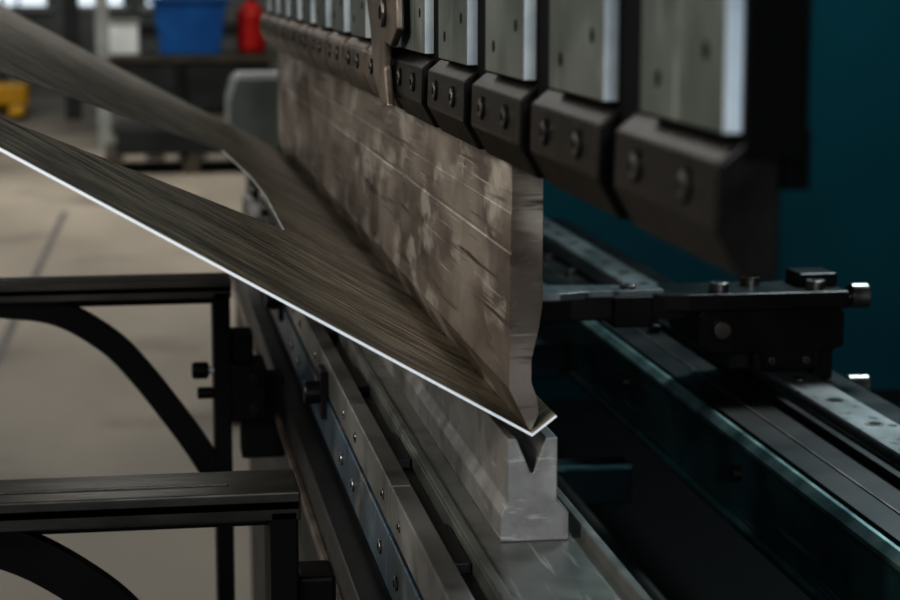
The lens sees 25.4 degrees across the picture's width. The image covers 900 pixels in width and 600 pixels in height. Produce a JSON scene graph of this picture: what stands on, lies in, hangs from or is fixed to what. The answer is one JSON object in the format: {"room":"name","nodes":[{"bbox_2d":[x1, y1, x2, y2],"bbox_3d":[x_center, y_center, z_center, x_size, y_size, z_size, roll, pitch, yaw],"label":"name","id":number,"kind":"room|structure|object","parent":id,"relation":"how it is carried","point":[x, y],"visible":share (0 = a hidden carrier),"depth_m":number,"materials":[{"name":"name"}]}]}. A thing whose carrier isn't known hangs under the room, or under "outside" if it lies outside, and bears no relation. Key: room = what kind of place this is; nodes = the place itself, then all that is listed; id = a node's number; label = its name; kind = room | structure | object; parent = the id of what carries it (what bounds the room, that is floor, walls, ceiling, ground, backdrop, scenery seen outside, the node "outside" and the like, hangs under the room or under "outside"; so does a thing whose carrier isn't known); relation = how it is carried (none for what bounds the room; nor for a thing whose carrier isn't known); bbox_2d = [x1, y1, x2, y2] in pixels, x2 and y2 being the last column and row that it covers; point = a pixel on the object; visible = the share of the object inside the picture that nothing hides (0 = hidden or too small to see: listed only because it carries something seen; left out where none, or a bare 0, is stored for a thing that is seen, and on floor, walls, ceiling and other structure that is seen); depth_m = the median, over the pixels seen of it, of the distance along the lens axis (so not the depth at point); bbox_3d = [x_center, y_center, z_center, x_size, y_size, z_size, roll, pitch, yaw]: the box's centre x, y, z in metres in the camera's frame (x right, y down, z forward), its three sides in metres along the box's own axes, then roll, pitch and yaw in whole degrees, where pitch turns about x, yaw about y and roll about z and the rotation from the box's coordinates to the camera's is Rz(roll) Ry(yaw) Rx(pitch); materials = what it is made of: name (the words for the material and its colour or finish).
{"room":"metal workshop","nodes":[
{"label":"metal workshop","id":0,"kind":"room"},
{"bbox_2d":[0,83,251,599],"bbox_3d":[-2.704,-0.356,10.792,16.000,0.100,30.000,-1,9,-9],"label":"floor","id":1,"kind":"structure","parent":0,"point":[67,409],"depth_m":6.87,"materials":[{"name":"concrete"}]},
{"bbox_2d":[0,0,29,114],"bbox_3d":[-4.284,-2.345,18.985,0.500,1.200,1.300,-1,9,-9],"label":"truck","id":2,"kind":"object","parent":1,"relation":"on","point":[14,95],"visible":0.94,"depth_m":19.41,"materials":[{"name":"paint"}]},
{"bbox_2d":[0,212,66,358],"bbox_3d":[-3.666,-0.871,13.631,2.232,0.001,20.000,-1,9,-9],"label":"joint","id":3,"kind":"object","parent":1,"relation":"on","point":[12,323],"visible":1,"depth_m":9.22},
{"bbox_2d":[63,0,81,119],"bbox_3d":[-3.509,-4.153,18.262,0.140,5.000,0.020,-1,9,-9],"label":"shelf post","id":4,"kind":"object","parent":1,"relation":"on","point":[70,7],"visible":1,"depth_m":18.52,"materials":[{"name":"grey metal"}]},
{"bbox_2d":[94,0,111,150],"bbox_3d":[-2.637,-3.607,14.900,0.100,5.000,0.020,-1,9,-9],"label":"post","id":5,"kind":"object","parent":1,"relation":"on","point":[101,6],"visible":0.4,"depth_m":15.17,"materials":[{"name":"grey metal"}]},
{"bbox_2d":[92,51,277,121],"bbox_3d":[-1.957,-1.797,17.293,2.250,0.660,0.900,-1,9,-9],"label":"workbench","id":6,"kind":"object","parent":1,"relation":"on","point":[206,77],"visible":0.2,"depth_m":16.83,"materials":[{"name":"brown wood"}]},
{"bbox_2d":[109,19,139,54],"bbox_3d":[-2.785,-2.236,16.986,0.310,0.295,0.330,-1,9,-9],"label":"carton","id":7,"kind":"object","parent":6,"relation":"on","point":[123,33],"visible":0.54,"depth_m":16.84,"materials":[{"name":"white cardboard"}]},
{"bbox_2d":[148,0,229,54],"bbox_3d":[-2.226,-2.348,17.083,0.680,0.485,0.510,-1,9,-9],"label":"storage bin","id":8,"kind":"object","parent":6,"relation":"on","point":[183,27],"visible":1,"depth_m":16.86,"materials":[{"name":"plastic"}]},
{"bbox_2d":[237,0,265,52],"bbox_3d":[-1.707,-2.378,17.187,0.250,0.500,0.250,-1,9,-9],"label":"canister","id":9,"kind":"object","parent":6,"relation":"on","point":[250,39],"visible":0.95,"depth_m":17.10,"materials":[{"name":"plastic"}]},
{"bbox_2d":[138,23,236,113],"bbox_3d":[-2.603,-2.782,19.491,1.200,1.900,1.100,-1,9,-9],"label":"machine","id":10,"kind":"object","parent":1,"relation":"on","point":[145,29],"visible":0.09,"depth_m":19.22,"materials":[{"name":"grey metal"}]},
{"bbox_2d":[104,120,286,173],"bbox_3d":[-1.785,-1.080,14.001,1.240,0.300,1.000,-1,9,-9],"label":"wooden pallet","id":11,"kind":"object","parent":1,"relation":"on","point":[132,137],"visible":0.52,"depth_m":13.52,"materials":[{"name":"brown wood"}]},
{"bbox_2d":[225,71,283,422],"bbox_3d":[-0.576,-0.176,6.136,0.240,1.040,0.400,-1,9,-9],"label":"pedestal","id":12,"kind":"object","parent":1,"relation":"on","point":[251,97],"visible":0.32,"depth_m":5.92,"materials":[{"name":"grey metal"}]},
{"bbox_2d":[250,457,305,599],"bbox_3d":[-0.064,0.631,2.256,0.144,0.690,3.020,-1,9,-9],"label":"bed","id":13,"kind":"object","parent":1,"relation":"on","point":[264,463],"visible":0.02,"depth_m":3.45,"materials":[{"name":"metal"}]},
{"bbox_2d":[557,456,632,505],"bbox_3d":[0.075,0.229,2.484,0.298,0.052,0.052,-1,9,-9],"label":"member","id":14,"kind":"object","parent":13,"relation":"on","point":[611,486],"depth_m":2.48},
{"bbox_3d":[-0.085,0.185,2.181,0.106,0.215,3.020,-1,9,-9],"label":"beam","id":15,"kind":"structure","parent":13,"relation":"on","visible":0},
{"bbox_2d":[264,293,277,326],"bbox_3d":[-0.249,-0.008,2.882,0.019,0.047,0.298,-1,9,-9],"label":"rail","id":16,"kind":"object","parent":15,"relation":"attached to","point":[272,310],"visible":0.18,"depth_m":2.78,"materials":[{"name":"blue paint"}]},
{"bbox_2d":[236,303,319,560],"bbox_3d":[-0.146,0.253,2.182,0.018,0.080,3.020,-1,9,-9],"label":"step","id":17,"kind":"structure","parent":15,"relation":"attached to","point":[307,542],"depth_m":2.23,"materials":[{"name":"metal"}]},
{"bbox_2d":[278,304,297,368],"bbox_3d":[-0.203,0.040,2.590,0.019,0.047,0.298,-1,9,-9],"label":"rail","id":18,"kind":"object","parent":15,"relation":"attached to","point":[287,329],"visible":0.46,"depth_m":2.55,"materials":[{"name":"metal"}]},
{"bbox_2d":[295,333,317,421],"bbox_3d":[-0.156,0.087,2.297,0.019,0.047,0.298,-1,9,-9],"label":"rail","id":19,"kind":"object","parent":15,"relation":"attached to","point":[306,371],"visible":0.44,"depth_m":2.32,"materials":[{"name":"metal"}]},
{"bbox_2d":[303,380,319,403],"bbox_3d":[-0.139,0.095,2.065,0.024,0.024,0.024,-1,9,-9],"label":"handle","id":20,"kind":"object","parent":19,"relation":"attached to","point":[311,389],"depth_m":2.05,"materials":[{"name":"metal"}]},
{"bbox_2d":[233,276,391,599],"bbox_3d":[-0.151,0.167,2.167,0.028,0.045,3.020,-1,9,-9],"label":"rail","id":21,"kind":"object","parent":15,"relation":"attached to","point":[358,576],"visible":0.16,"depth_m":2.01,"materials":[{"name":"metal"}]},
{"bbox_2d":[0,273,284,599],"bbox_3d":[-0.498,0.182,2.417,0.593,0.425,0.082,-1,9,-7],"label":"support","id":22,"kind":"object","parent":21,"relation":"attached to","point":[243,390],"visible":0.98,"depth_m":2.40,"materials":[{"name":"metal"}]},
{"bbox_2d":[0,469,335,599],"bbox_3d":[-0.342,0.341,1.442,0.593,0.425,0.082,-1,9,-7],"label":"support","id":23,"kind":"object","parent":21,"relation":"attached to","point":[30,509],"visible":1,"depth_m":1.41,"materials":[{"name":"metal"}]},
{"bbox_2d":[229,274,342,599],"bbox_3d":[-0.168,0.185,2.167,0.006,0.010,3.020,-1,9,-9],"label":"arm guide rail lip","id":24,"kind":"object","parent":21,"relation":"attached to","point":[311,520],"depth_m":2.13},
{"bbox_2d":[318,397,351,492],"bbox_3d":[-0.109,0.135,2.005,0.019,0.047,0.298,-1,9,-9],"label":"rail","id":25,"kind":"object","parent":15,"relation":"attached to","point":[337,441],"visible":0.44,"depth_m":1.96,"materials":[{"name":"metal"}]},
{"bbox_2d":[348,447,392,590],"bbox_3d":[-0.062,0.182,1.712,0.019,0.047,0.298,-1,9,-9],"label":"rail","id":26,"kind":"object","parent":15,"relation":"attached to","point":[374,524],"visible":0.59,"depth_m":1.69,"materials":[{"name":"metal"}]},
{"bbox_2d":[389,535,423,599],"bbox_3d":[-0.015,0.230,1.419,0.019,0.047,0.298,-1,9,-9],"label":"rail","id":27,"kind":"object","parent":15,"relation":"attached to","point":[407,588],"visible":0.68,"depth_m":1.50,"materials":[{"name":"metal"}]},
{"bbox_2d":[259,191,630,599],"bbox_3d":[-0.067,0.059,2.163,0.088,0.039,3.020,-1,9,-9],"label":"table top plate","id":28,"kind":"object","parent":15,"relation":"on","point":[566,569],"depth_m":1.40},
{"bbox_2d":[246,186,255,195],"bbox_3d":[-0.374,-0.205,3.753,0.013,0.008,0.100,-1,9,-9],"label":"block","id":29,"kind":"object","parent":28,"relation":"on","point":[250,190],"visible":0.91,"depth_m":3.72,"materials":[{"name":"metal"}]},
{"bbox_2d":[242,196,261,216],"bbox_3d":[-0.342,-0.147,3.460,0.017,0.036,0.298,-1,9,-9],"label":"rail","id":30,"kind":"object","parent":28,"relation":"attached to","point":[251,208],"visible":0.59,"depth_m":3.46,"materials":[{"name":"metal"}]},
{"bbox_2d":[257,204,266,214],"bbox_3d":[-0.327,-0.157,3.461,0.013,0.008,0.100,-1,9,-9],"label":"block","id":31,"kind":"object","parent":28,"relation":"on","point":[261,207],"visible":0.59,"depth_m":3.42,"materials":[{"name":"metal"}]},
{"bbox_2d":[276,301,296,328],"bbox_3d":[-0.206,0.007,2.584,0.025,0.058,0.298,-1,9,-9],"label":"rail","id":32,"kind":"object","parent":28,"relation":"attached to","point":[293,316],"depth_m":2.63,"materials":[{"name":"metal"}]},
{"bbox_2d":[297,311,333,370],"bbox_3d":[-0.155,0.043,2.290,0.017,0.036,0.298,-1,9,-9],"label":"rail","id":33,"kind":"object","parent":28,"relation":"attached to","point":[313,334],"visible":0.51,"depth_m":2.25,"materials":[{"name":"metal"}]},
{"bbox_2d":[323,325,337,339],"bbox_3d":[-0.140,0.033,2.291,0.013,0.008,0.100,-1,9,-9],"label":"block","id":34,"kind":"object","parent":28,"relation":"on","point":[333,335],"visible":0.28,"depth_m":2.24,"materials":[{"name":"metal"}]},
{"bbox_2d":[317,346,366,441],"bbox_3d":[-0.112,0.102,1.999,0.025,0.058,0.298,-1,9,-9],"label":"rail","id":35,"kind":"object","parent":28,"relation":"attached to","point":[343,392],"depth_m":2.00,"materials":[{"name":"metal"}]},
{"bbox_2d":[346,367,368,394],"bbox_3d":[-0.093,0.081,1.998,0.013,0.008,0.100,-1,9,-9],"label":"block","id":36,"kind":"object","parent":28,"relation":"on","point":[361,384],"visible":0.56,"depth_m":1.98,"materials":[{"name":"metal"}]},
{"bbox_2d":[255,201,486,599],"bbox_3d":[-0.118,0.069,2.157,0.015,0.021,3.020,-1,9,-9],"label":"table slot","id":37,"kind":"object","parent":28,"relation":"attached to","point":[474,588],"depth_m":1.61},
{"bbox_2d":[349,405,410,528],"bbox_3d":[-0.061,0.138,1.705,0.017,0.036,0.298,-1,9,-9],"label":"rail","id":38,"kind":"object","parent":28,"relation":"attached to","point":[380,466],"visible":0.86,"depth_m":1.68,"materials":[{"name":"metal"}]},
{"bbox_2d":[383,433,410,468],"bbox_3d":[-0.046,0.128,1.706,0.013,0.008,0.100,-1,9,-9],"label":"block","id":39,"kind":"object","parent":28,"relation":"on","point":[404,460],"visible":0.68,"depth_m":1.69,"materials":[{"name":"metal"}]},
{"bbox_2d":[391,486,473,599],"bbox_3d":[-0.015,0.186,1.413,0.017,0.036,0.298,-1,9,-9],"label":"rail","id":40,"kind":"object","parent":28,"relation":"attached to","point":[432,568],"visible":1,"depth_m":1.41,"materials":[{"name":"metal"}]},
{"bbox_2d":[433,524,470,573],"bbox_3d":[0.000,0.176,1.413,0.013,0.008,0.100,-1,9,-9],"label":"block","id":41,"kind":"object","parent":28,"relation":"on","point":[444,531],"visible":0.76,"depth_m":1.40,"materials":[{"name":"metal"}]},
{"bbox_2d":[378,354,568,541],"bbox_3d":[-0.114,-0.044,2.474,0.048,0.074,2.224,-1,9,-9],"label":"die","id":42,"kind":"object","parent":28,"relation":"on","point":[509,473],"visible":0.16,"depth_m":1.43,"materials":[{"name":"metal"}]},
{"bbox_2d":[0,5,556,435],"bbox_3d":[-0.360,-0.219,2.380,0.535,0.299,2.178,-1,9,-9],"label":"sheet","id":43,"kind":"object","parent":42,"relation":"on","point":[316,265],"visible":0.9,"depth_m":1.68,"materials":[{"name":"metal"}]},
{"bbox_2d":[557,487,651,599],"bbox_3d":[-0.027,0.039,2.166,0.007,0.010,3.020,-1,9,-9],"label":"table rear lip","id":44,"kind":"object","parent":28,"relation":"attached to","point":[621,575],"depth_m":1.34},
{"bbox_2d":[532,338,564,378],"bbox_3d":[0.013,0.086,2.861,0.298,0.052,0.052,-1,9,-9],"label":"member","id":45,"kind":"object","parent":15,"relation":"attached to","point":[545,360],"depth_m":2.86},
{"bbox_2d":[532,0,899,400],"bbox_3d":[0.756,-0.753,3.794,2.500,2.930,0.080,-1,9,-9],"label":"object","id":46,"kind":"object","parent":1,"relation":"on","point":[846,224],"visible":0.02,"depth_m":3.83,"materials":[{"name":"teal paint"}]},
{"bbox_2d":[543,389,899,599],"bbox_3d":[0.781,0.637,2.721,1.450,0.530,2.460,-1,9,-9],"label":"base","id":47,"kind":"object","parent":1,"relation":"on","point":[682,545],"visible":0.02,"depth_m":2.93,"materials":[{"name":"metal"}]},
{"bbox_2d":[0,0,277,80],"bbox_3d":[-5.059,-5.758,25.025,16.000,6.000,0.200,-1,9,-9],"label":"wall","id":48,"kind":"structure","parent":0,"point":[52,21],"depth_m":25.41,"materials":[{"name":"paint"}]},
{"bbox_2d":[4,6,52,10],"bbox_3d":[-5.426,-3.661,25.117,0.860,0.070,0.130,-1,9,-9],"label":"window","id":49,"kind":"structure","parent":48,"relation":"in","point":[12,8],"depth_m":25.07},
{"bbox_2d":[3,0,45,5],"bbox_3d":[-5.432,-4.368,25.042,0.700,1.350,0.030,-1,9,-9],"label":"window","id":50,"kind":"structure","parent":49,"relation":"attached to","point":[6,2],"depth_m":25.15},
{"bbox_2d":[79,5,128,10],"bbox_3d":[-4.438,-3.686,25.271,0.760,0.070,0.130,-1,9,-9],"label":"window","id":51,"kind":"structure","parent":48,"relation":"in","point":[81,7],"depth_m":25.24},
{"bbox_2d":[79,0,122,4],"bbox_3d":[-4.444,-4.393,25.196,0.600,1.350,0.030,-1,9,-9],"label":"window","id":52,"kind":"structure","parent":51,"relation":"attached to","point":[81,2],"depth_m":25.28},
{"bbox_2d":[140,5,152,10],"bbox_3d":[-3.499,-3.710,25.418,0.860,0.070,0.130,-1,9,-9],"label":"window","id":53,"kind":"structure","parent":48,"relation":"in","point":[142,7],"depth_m":25.30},
{"bbox_2d":[265,294,277,308],"bbox_3d":[-0.233,0.000,2.650,0.024,0.024,0.024,-1,9,-9],"label":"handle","id":54,"kind":"object","parent":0,"point":[270,302],"depth_m":2.64,"materials":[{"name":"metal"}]},
{"bbox_2d":[265,0,811,160],"bbox_3d":[-0.095,-0.761,2.105,0.026,0.972,2.865,-1,9,-9],"label":"ram front","id":55,"kind":"object","parent":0,"point":[777,33],"visible":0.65,"depth_m":0.78,"materials":[{"name":"metal"}]},
{"bbox_2d":[260,12,273,45],"bbox_3d":[-0.312,-0.471,3.473,0.026,0.056,0.188,-1,9,-9],"label":"clamp","id":56,"kind":"object","parent":55,"relation":"attached to","point":[264,17],"visible":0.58,"depth_m":3.44,"materials":[{"name":"metal"}]},
{"bbox_2d":[271,0,276,13],"bbox_3d":[-0.282,-0.717,3.204,0.008,0.512,0.132,-1,9,-9],"label":"plate","id":57,"kind":"object","parent":55,"relation":"attached to","point":[273,2],"visible":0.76,"depth_m":3.23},
{"bbox_2d":[268,15,281,49],"bbox_3d":[-0.280,-0.439,3.274,0.026,0.056,0.188,-1,9,-9],"label":"clamp","id":58,"kind":"object","parent":55,"relation":"attached to","point":[273,19],"visible":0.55,"depth_m":3.25,"materials":[{"name":"metal"}]},
{"bbox_2d":[280,0,286,16],"bbox_3d":[-0.250,-0.685,3.004,0.008,0.512,0.132,-1,9,-9],"label":"plate","id":59,"kind":"object","parent":55,"relation":"attached to","point":[283,10],"visible":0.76,"depth_m":3.04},
{"bbox_2d":[276,17,293,55],"bbox_3d":[-0.248,-0.406,3.074,0.026,0.056,0.188,-1,9,-9],"label":"clamp","id":60,"kind":"object","parent":55,"relation":"attached to","point":[282,22],"visible":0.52,"depth_m":3.06,"materials":[{"name":"metal"}]},
{"bbox_2d":[290,0,297,19],"bbox_3d":[-0.218,-0.652,2.805,0.008,0.512,0.132,-1,9,-9],"label":"plate","id":61,"kind":"object","parent":55,"relation":"attached to","point":[294,3],"visible":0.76,"depth_m":2.84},
{"bbox_2d":[298,0,301,19],"bbox_3d":[-0.208,-0.642,2.740,0.007,0.512,0.001,-1,9,-9],"label":"holder plate edge","id":62,"kind":"object","parent":61,"relation":"attached to","point":[299,1],"depth_m":2.78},
{"bbox_2d":[286,20,304,60],"bbox_3d":[-0.216,-0.374,2.875,0.026,0.056,0.188,-1,9,-9],"label":"clamp","id":63,"kind":"object","parent":55,"relation":"attached to","point":[293,25],"visible":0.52,"depth_m":2.86,"materials":[{"name":"metal"}]},
{"bbox_2d":[297,23,317,66],"bbox_3d":[-0.184,-0.342,2.676,0.026,0.056,0.188,-1,9,-9],"label":"clamp","id":64,"kind":"object","parent":55,"relation":"attached to","point":[305,29],"visible":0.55,"depth_m":2.65,"materials":[{"name":"metal"}]},
{"bbox_2d":[302,0,315,23],"bbox_3d":[-0.186,-0.620,2.606,0.008,0.512,0.132,-1,9,-9],"label":"plate","id":65,"kind":"object","parent":55,"relation":"attached to","point":[306,5],"visible":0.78,"depth_m":2.64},
{"bbox_2d":[311,0,315,22],"bbox_3d":[-0.176,-0.610,2.541,0.007,0.512,0.001,-1,9,-9],"label":"holder plate edge","id":66,"kind":"object","parent":65,"relation":"attached to","point":[313,2],"depth_m":2.58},
{"bbox_2d":[310,27,334,75],"bbox_3d":[-0.152,-0.309,2.476,0.026,0.056,0.188,-1,9,-9],"label":"clamp","id":67,"kind":"object","parent":55,"relation":"attached to","point":[319,33],"visible":0.52,"depth_m":2.45,"materials":[{"name":"metal"}]},
{"bbox_2d":[316,0,331,27],"bbox_3d":[-0.154,-0.588,2.406,0.008,0.512,0.132,-1,9,-9],"label":"plate","id":68,"kind":"object","parent":55,"relation":"attached to","point":[321,15],"visible":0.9,"depth_m":2.44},
{"bbox_2d":[326,0,331,26],"bbox_3d":[-0.144,-0.577,2.341,0.007,0.512,0.001,-1,9,-9],"label":"holder plate edge","id":69,"kind":"object","parent":68,"relation":"attached to","point":[328,2],"depth_m":2.38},
{"bbox_2d":[326,31,352,84],"bbox_3d":[-0.120,-0.277,2.277,0.026,0.056,0.188,-1,9,-9],"label":"clamp","id":70,"kind":"object","parent":55,"relation":"attached to","point":[335,39],"visible":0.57,"depth_m":2.25,"materials":[{"name":"metal"}]},
{"bbox_2d":[332,0,350,32],"bbox_3d":[-0.122,-0.555,2.207,0.008,0.512,0.132,-1,9,-9],"label":"plate","id":71,"kind":"object","parent":55,"relation":"attached to","point":[338,21],"visible":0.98,"depth_m":2.24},
{"bbox_2d":[344,0,350,31],"bbox_3d":[-0.112,-0.545,2.142,0.007,0.512,0.001,-1,9,-9],"label":"holder plate edge","id":72,"kind":"object","parent":71,"relation":"attached to","point":[347,18],"depth_m":2.18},
{"bbox_2d":[351,0,365,37],"bbox_3d":[-0.090,-0.523,2.007,0.008,0.512,0.132,-1,9,-9],"label":"plate","id":73,"kind":"object","parent":55,"relation":"attached to","point":[358,26],"visible":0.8,"depth_m":2.04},
{"bbox_2d":[365,0,370,37],"bbox_3d":[-0.080,-0.512,1.943,0.007,0.512,0.001,-1,9,-9],"label":"holder plate edge","id":74,"kind":"object","parent":73,"relation":"attached to","point":[367,23],"depth_m":1.98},
{"bbox_2d":[344,37,375,95],"bbox_3d":[-0.088,-0.244,2.078,0.026,0.056,0.188,-1,9,-9],"label":"clamp","id":75,"kind":"object","parent":55,"relation":"attached to","point":[355,45],"visible":0.56,"depth_m":2.06,"materials":[{"name":"metal"}]},
{"bbox_2d":[365,46,403,109],"bbox_3d":[-0.056,-0.212,1.878,0.026,0.056,0.188,-1,9,-9],"label":"clamp","id":76,"kind":"object","parent":55,"relation":"attached to","point":[371,80],"visible":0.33,"depth_m":1.91,"materials":[{"name":"metal"}]},
{"bbox_2d":[367,0,403,105],"bbox_3d":[-0.060,-0.242,1.774,0.007,0.132,0.244,-1,9,-9],"label":"lever","id":77,"kind":"object","parent":55,"relation":"attached to","point":[383,39],"depth_m":1.74,"materials":[{"name":"metal"}]},
{"bbox_2d":[378,0,385,27],"bbox_3d":[-0.059,-0.249,1.730,0.004,0.026,0.026,-1,9,-9],"label":"screw","id":78,"kind":"object","parent":77,"relation":"attached to","point":[382,20],"visible":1,"depth_m":1.72,"materials":[{"name":"metal"}]},
{"bbox_2d":[392,33,402,47],"bbox_3d":[-0.053,-0.408,1.771,0.014,0.362,0.160,-1,9,-9],"label":"plate","id":79,"kind":"object","parent":55,"relation":"attached to","point":[400,43],"visible":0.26,"depth_m":1.72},
{"bbox_2d":[278,48,542,429],"bbox_3d":[-0.119,-0.178,2.444,0.023,0.191,2.200,-1,9,-9],"label":"punch","id":80,"kind":"object","parent":55,"relation":"attached to","point":[459,226],"visible":0.89,"depth_m":1.70,"materials":[{"name":"metal"}]},
{"bbox_2d":[403,0,424,53],"bbox_3d":[-0.027,-0.458,1.609,0.008,0.512,0.132,-1,9,-9],"label":"plate","id":81,"kind":"object","parent":55,"relation":"attached to","point":[414,40],"visible":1,"depth_m":1.64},
{"bbox_2d":[425,0,433,53],"bbox_3d":[-0.016,-0.448,1.544,0.007,0.512,0.001,-1,9,-9],"label":"holder plate edge","id":82,"kind":"object","parent":81,"relation":"attached to","point":[429,4],"depth_m":1.58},
{"bbox_2d":[394,50,439,127],"bbox_3d":[-0.023,-0.178,1.671,0.026,0.056,0.172,-1,9,-9],"label":"clamp","id":83,"kind":"object","parent":55,"relation":"attached to","point":[414,103],"visible":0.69,"depth_m":1.64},
{"bbox_2d":[427,60,484,148],"bbox_3d":[0.009,-0.146,1.472,0.026,0.056,0.172,-1,9,-9],"label":"clamp","id":84,"kind":"object","parent":55,"relation":"attached to","point":[456,121],"visible":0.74,"depth_m":1.44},
{"bbox_2d":[438,0,476,65],"bbox_3d":[0.005,-0.425,1.409,0.008,0.512,0.132,-1,9,-9],"label":"plate","id":85,"kind":"object","parent":55,"relation":"attached to","point":[454,48],"visible":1,"depth_m":1.44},
{"bbox_2d":[467,0,477,64],"bbox_3d":[0.016,-0.415,1.344,0.007,0.512,0.001,-1,9,-9],"label":"holder plate edge","id":86,"kind":"object","parent":85,"relation":"attached to","point":[472,5],"depth_m":1.38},
{"bbox_2d":[471,72,544,178],"bbox_3d":[0.041,-0.114,1.272,0.026,0.056,0.172,-1,9,-9],"label":"clamp","id":87,"kind":"object","parent":55,"relation":"attached to","point":[511,145],"visible":0.71,"depth_m":1.24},
{"bbox_2d":[479,96,483,119],"bbox_3d":[0.021,-0.126,1.310,0.002,0.016,0.016,-1,9,-9],"label":"screw","id":88,"kind":"object","parent":87,"relation":"attached to","point":[481,97],"visible":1,"depth_m":1.30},
{"bbox_2d":[500,107,504,125],"bbox_3d":[0.032,-0.113,1.229,0.001,0.012,0.012,-1,9,-9],"label":"screw","id":89,"kind":"object","parent":87,"relation":"attached to","point":[502,109],"depth_m":1.23,"materials":[{"name":"metal"}]},
{"bbox_2d":[502,104,507,128],"bbox_3d":[0.034,-0.113,1.229,0.002,0.016,0.016,-1,9,-9],"label":"screw","id":90,"kind":"object","parent":87,"relation":"attached to","point":[504,105],"visible":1,"depth_m":1.22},
{"bbox_2d":[485,0,534,80],"bbox_3d":[0.037,-0.393,1.210,0.008,0.512,0.132,-1,9,-9],"label":"plate","id":91,"kind":"object","parent":55,"relation":"attached to","point":[507,58],"visible":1,"depth_m":1.24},
{"bbox_2d":[524,0,536,79],"bbox_3d":[0.047,-0.383,1.145,0.007,0.512,0.001,-1,9,-9],"label":"holder plate edge","id":92,"kind":"object","parent":91,"relation":"attached to","point":[530,6],"depth_m":1.18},
{"bbox_2d":[530,89,630,218],"bbox_3d":[0.072,-0.081,1.073,0.026,0.056,0.172,-1,9,-9],"label":"clamp","id":93,"kind":"object","parent":55,"relation":"attached to","point":[589,178],"visible":0.74,"depth_m":1.04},
{"bbox_2d":[540,121,545,142],"bbox_3d":[0.051,-0.093,1.111,0.001,0.012,0.012,-1,9,-9],"label":"screw","id":94,"kind":"object","parent":93,"relation":"attached to","point":[542,124],"depth_m":1.11,"materials":[{"name":"metal"}]},
{"bbox_2d":[542,118,548,145],"bbox_3d":[0.053,-0.093,1.111,0.002,0.016,0.016,-1,9,-9],"label":"screw","id":95,"kind":"object","parent":93,"relation":"attached to","point":[545,120],"visible":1,"depth_m":1.10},
{"bbox_2d":[572,133,577,155],"bbox_3d":[0.064,-0.080,1.030,0.001,0.012,0.012,-1,9,-9],"label":"screw","id":96,"kind":"object","parent":93,"relation":"attached to","point":[574,136],"depth_m":1.03,"materials":[{"name":"metal"}]},
{"bbox_2d":[574,129,581,158],"bbox_3d":[0.066,-0.080,1.030,0.002,0.016,0.016,-1,9,-9],"label":"screw","id":97,"kind":"object","parent":93,"relation":"attached to","point":[577,131],"visible":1,"depth_m":1.02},
{"bbox_2d":[549,0,616,101],"bbox_3d":[0.069,-0.361,1.010,0.008,0.512,0.132,-1,9,-9],"label":"plate","id":98,"kind":"object","parent":55,"relation":"attached to","point":[581,71],"visible":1,"depth_m":1.04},
{"bbox_2d":[604,0,619,100],"bbox_3d":[0.079,-0.350,0.946,0.007,0.512,0.001,-1,9,-9],"label":"holder plate edge","id":99,"kind":"object","parent":98,"relation":"attached to","point":[611,25],"depth_m":0.98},
{"bbox_2d":[640,0,739,133],"bbox_3d":[0.101,-0.328,0.811,0.008,0.512,0.132,-1,9,-9],"label":"plate","id":100,"kind":"object","parent":55,"relation":"attached to","point":[690,90],"visible":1,"depth_m":0.84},
{"bbox_2d":[655,70,659,86],"bbox_3d":[0.092,-0.098,0.883,0.001,0.008,0.008,-1,9,-9],"label":"screw","id":101,"kind":"object","parent":100,"relation":"attached to","point":[657,74],"visible":1,"depth_m":0.88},
{"bbox_2d":[703,41,708,59],"bbox_3d":[0.103,-0.101,0.807,0.001,0.008,0.008,-1,9,-9],"label":"screw","id":102,"kind":"object","parent":100,"relation":"attached to","point":[705,44],"visible":1,"depth_m":0.81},
{"bbox_2d":[723,0,744,133],"bbox_3d":[0.111,-0.318,0.746,0.007,0.512,0.001,-1,9,-9],"label":"holder plate edge","id":103,"kind":"object","parent":100,"relation":"attached to","point":[735,9],"depth_m":0.78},
{"bbox_2d":[614,113,780,280],"bbox_3d":[0.104,-0.049,0.873,0.026,0.056,0.172,-1,9,-9],"label":"clamp","id":104,"kind":"object","parent":55,"relation":"attached to","point":[729,221],"visible":0.91,"depth_m":0.81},
{"bbox_2d":[629,153,636,178],"bbox_3d":[0.083,-0.061,0.911,0.001,0.012,0.012,-1,9,-9],"label":"screw","id":105,"kind":"object","parent":104,"relation":"attached to","point":[632,157],"depth_m":0.91,"materials":[{"name":"metal"}]},
{"bbox_2d":[631,149,640,182],"bbox_3d":[0.085,-0.061,0.911,0.002,0.016,0.016,-1,9,-9],"label":"screw","id":106,"kind":"object","parent":104,"relation":"attached to","point":[635,151],"visible":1,"depth_m":0.91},
{"bbox_2d":[677,171,686,198],"bbox_3d":[0.096,-0.048,0.830,0.001,0.012,0.012,-1,9,-9],"label":"screw","id":107,"kind":"object","parent":104,"relation":"attached to","point":[681,175],"depth_m":0.83,"materials":[{"name":"metal"}]},
{"bbox_2d":[680,166,690,203],"bbox_3d":[0.098,-0.048,0.831,0.002,0.016,0.016,-1,9,-9],"label":"screw","id":108,"kind":"object","parent":104,"relation":"attached to","point":[685,169],"visible":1,"depth_m":0.82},
{"bbox_2d":[780,129,810,189],"bbox_3d":[-0.086,-0.282,2.185,0.012,0.024,2.863,-1,9,-9],"label":"ram toe","id":109,"kind":"object","parent":55,"relation":"attached to","point":[794,174],"depth_m":0.79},
{"bbox_3d":[-0.058,-0.004,3.298,0.298,0.050,0.050,-1,9,-9],"label":"member","id":110,"kind":"object","parent":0,"visible":0},
{"bbox_2d":[537,217,899,599],"bbox_3d":[0.252,0.102,2.390,0.408,0.300,2.750,-1,9,-9],"label":"gauge","id":111,"kind":"object","parent":110,"relation":"on","point":[734,387],"visible":0.83,"depth_m":2.20,"materials":[{"name":"metal"}]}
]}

